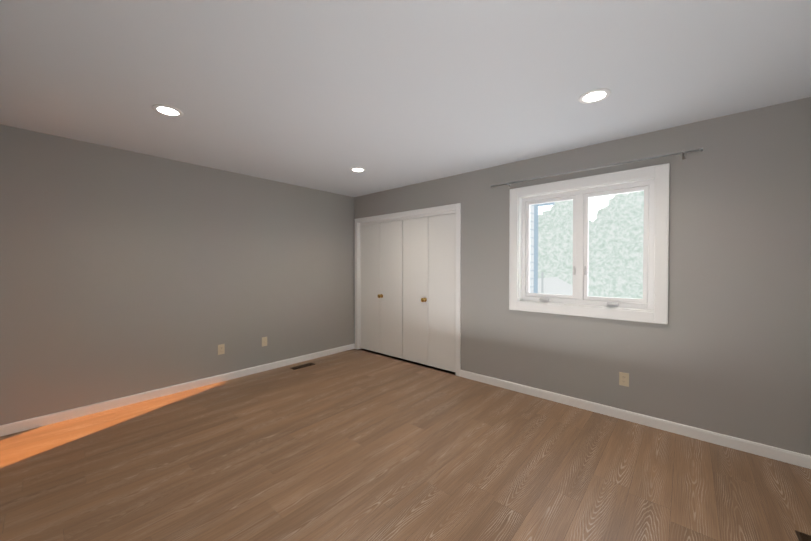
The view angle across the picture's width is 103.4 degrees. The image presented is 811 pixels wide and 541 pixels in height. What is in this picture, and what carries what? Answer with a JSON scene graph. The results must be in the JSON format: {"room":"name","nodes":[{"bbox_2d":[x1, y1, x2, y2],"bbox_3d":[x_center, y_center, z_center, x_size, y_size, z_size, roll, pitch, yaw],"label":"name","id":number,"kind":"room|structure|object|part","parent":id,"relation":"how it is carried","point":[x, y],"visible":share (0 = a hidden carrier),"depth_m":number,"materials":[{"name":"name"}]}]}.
{"room":"empty bedroom","nodes":[
{"label":"empty bedroom","id":0,"kind":"room"},
{"bbox_2d":[0,124,354,424],"bbox_3d":[-2.126,0.061,3.805,0.150,2.440,3.770,1,1,41],"label":"wall","id":1,"kind":"structure","parent":0,"point":[123,273],"depth_m":3.19,"materials":[{"name":"grey paint"}]},
{"bbox_2d":[0,343,354,436],"bbox_3d":[-2.012,1.240,3.821,0.021,0.083,3.620,1,1,41],"label":"baseboard","id":2,"kind":"structure","parent":1,"relation":"attached to","point":[27,424],"depth_m":3.19,"materials":[{"name":"white wood"}]},
{"bbox_2d":[218,344,224,354],"bbox_3d":[-2.127,0.911,3.697,0.007,0.115,0.070,1,1,41],"label":"outlet","id":3,"kind":"object","parent":1,"relation":"attached to","point":[221,351],"visible":1,"depth_m":3.70,"materials":[{"name":"beige plastic"}]},
{"bbox_2d":[262,337,266,346],"bbox_3d":[-1.790,0.905,4.074,0.015,0.115,0.070,1,1,41],"label":"outlet","id":4,"kind":"object","parent":1,"relation":"attached to","point":[264,341],"visible":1,"depth_m":4.07,"materials":[{"name":"beige plastic"}]},
{"bbox_2d":[0,349,810,540],"bbox_3d":[-0.025,1.359,2.540,5.000,0.120,4.620,1,1,41],"label":"floor","id":5,"kind":"structure","parent":0,"point":[354,445],"depth_m":2.08,"materials":[{"name":"brown wood"}]},
{"bbox_2d":[291,363,314,369],"bbox_3d":[-1.365,1.273,4.264,0.105,0.005,0.310,1,1,41],"label":"floor vent","id":6,"kind":"object","parent":5,"relation":"in","point":[301,366],"visible":1,"depth_m":4.25,"materials":[{"name":"brown metal"}]},
{"bbox_2d":[795,530,810,540],"bbox_3d":[1.897,1.310,1.462,0.105,0.005,0.310,1,1,41],"label":"floor vent","id":7,"kind":"object","parent":5,"relation":"in","point":[801,536],"visible":1,"depth_m":1.57,"materials":[{"name":"brown metal"}]},
{"bbox_2d":[0,0,810,196],"bbox_3d":[-0.256,-1.198,2.243,5.000,0.120,3.920,1,1,41],"label":"ceiling","id":8,"kind":"structure","parent":0,"point":[324,95],"depth_m":1.87,"materials":[{"name":"white paint"}]},
{"bbox_2d":[152,104,183,116],"bbox_3d":[-1.690,-1.134,2.280,0.184,0.009,0.184,1,1,41],"label":"recessed light","id":9,"kind":"object","parent":8,"relation":"in","point":[167,110],"visible":1,"depth_m":2.27,"materials":[{"name":"white"}]},
{"bbox_2d":[350,167,365,171],"bbox_3d":[-0.546,-1.153,3.671,0.184,0.009,0.184,1,1,41],"label":"recessed light","id":10,"kind":"object","parent":8,"relation":"in","point":[356,169],"visible":0.98,"depth_m":3.65,"materials":[{"name":"white"}]},
{"bbox_2d":[578,88,610,103],"bbox_3d":[1.228,-1.131,2.084,0.184,0.009,0.184,1,1,41],"label":"recessed light","id":11,"kind":"object","parent":8,"relation":"in","point":[594,96],"visible":1,"depth_m":2.08,"materials":[{"name":"white"}]},
{"bbox_2d":[354,97,810,455],"bbox_3d":[0.989,0.063,3.675,5.000,2.440,0.150,1,1,41],"label":"wall","id":12,"kind":"structure","parent":0,"point":[726,350],"depth_m":2.48,"materials":[{"name":"grey paint"}]},
{"bbox_2d":[355,203,460,375],"bbox_3d":[-0.021,0.256,4.567,1.844,2.030,0.150,1,1,41],"label":"door frame","id":13,"kind":"structure","parent":12,"relation":"attached to","point":[453,211],"depth_m":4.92,"materials":[{"name":"white wood"}]},
{"bbox_2d":[360,213,455,371],"bbox_3d":[-0.056,0.273,4.527,1.812,1.970,0.101,1,1,41],"label":"bifold door","id":14,"kind":"structure","parent":12,"relation":"in","point":[407,289],"depth_m":4.43,"materials":[{"name":"white paint"}]},
{"bbox_3d":[-0.545,0.266,5.003,0.449,1.970,0.032,1,1,41],"label":"panel","id":15,"kind":"part","parent":14,"relation":"part of","materials":[{"name":"white paint"}]},
{"bbox_3d":[-0.205,0.270,4.703,0.449,1.970,0.032,1,1,41],"label":"panel","id":16,"kind":"part","parent":14,"relation":"part of","materials":[{"name":"white paint"}]},
{"bbox_3d":[0.138,0.274,4.402,0.449,1.970,0.032,1,1,41],"label":"panel","id":17,"kind":"part","parent":14,"relation":"part of","materials":[{"name":"white paint"}]},
{"bbox_3d":[0.478,0.278,4.102,0.449,1.970,0.032,1,1,41],"label":"panel","id":18,"kind":"part","parent":14,"relation":"part of","materials":[{"name":"white paint"}]},
{"bbox_2d":[509,163,669,323],"bbox_3d":[1.661,-0.219,3.057,1.320,1.290,0.165,1,1,41],"label":"window","id":19,"kind":"structure","parent":12,"relation":"in","point":[660,174],"depth_m":2.97,"materials":[{"name":"white"}]},
{"bbox_3d":[1.637,0.133,3.065,0.683,0.352,0.077,1,1,41],"label":"window hardware","id":20,"kind":"part","parent":19,"relation":"part of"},
{"bbox_2d":[518,177,654,311],"bbox_3d":[1.651,-0.218,3.046,1.150,1.120,0.084,1,1,41],"label":"liner","id":21,"kind":"object","parent":19,"relation":"attached to","point":[520,226],"visible":0.88,"depth_m":3.11,"materials":[{"name":"white"}]},
{"bbox_3d":[1.689,-0.225,3.089,0.986,0.944,0.004,1,1,41],"label":"glass","id":22,"kind":"part","parent":19,"relation":"part of","materials":[{"name":"clear glass"}]},
{"bbox_3d":[1.689,-0.225,3.090,1.046,1.004,0.038,1,1,41],"label":"window sash","id":23,"kind":"part","parent":19,"relation":"part of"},
{"bbox_3d":[1.692,-0.219,3.093,1.126,1.096,0.070,1,1,41],"label":"frame","id":24,"kind":"part","parent":19,"relation":"part of","materials":[{"name":"white plastic"}]},
{"bbox_2d":[491,148,702,187],"bbox_3d":[1.598,-0.906,2.969,1.700,0.052,0.086,1,1,41],"label":"curtain rod","id":25,"kind":"object","parent":12,"relation":"attached to","point":[683,153],"visible":1,"depth_m":2.76,"materials":[{"name":"silver metal"}]},
{"bbox_2d":[619,372,628,386],"bbox_3d":[1.898,0.945,2.783,0.070,0.115,0.007,1,1,41],"label":"outlet","id":26,"kind":"object","parent":12,"relation":"attached to","point":[623,379],"visible":1,"depth_m":2.78,"materials":[{"name":"beige plastic"}]},
{"bbox_2d":[460,370,810,468],"bbox_3d":[1.675,1.251,2.980,2.691,0.083,0.013,1,1,41],"label":"baseboard","id":27,"kind":"structure","parent":12,"relation":"attached to","point":[779,454],"depth_m":2.61,"materials":[{"name":"white wood"}]},
{"label":"outside","id":28,"kind":"structure","parent":0,"visible":0},
{"bbox_2d":[530,205,533,292],"bbox_3d":[1.342,1.665,4.265,0.300,5.220,1.130,1,1,41],"label":"siding","id":29,"kind":"object","parent":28,"point":[532,246],"depth_m":4.51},
{"bbox_2d":[534,202,554,292],"bbox_3d":[1.503,1.595,4.296,0.500,5.360,1.390,1,1,41],"label":"board","id":30,"kind":"object","parent":29,"relation":"attached to","point":[536,206],"depth_m":4.56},
{"bbox_2d":[541,272,543,292],"bbox_3d":[6.387,2.104,14.963,0.070,4.054,0.070,1,1,41],"label":"post","id":31,"kind":"object","parent":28,"point":[542,273],"depth_m":14.93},
{"bbox_2d":[538,277,572,294],"bbox_3d":[7.484,2.240,16.980,2.400,3.726,3.200,1,1,41],"label":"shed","id":32,"kind":"object","parent":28,"point":[563,288],"depth_m":15.85,"materials":[{"name":"white"}]},
{"bbox_2d":[538,191,643,298],"bbox_3d":[15.490,-1.819,27.142,11.141,13.311,17.234,1,1,41],"label":"trees","id":33,"kind":"object","parent":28,"point":[623,290],"depth_m":22.65,"materials":[{"name":"green plant"}]}
]}

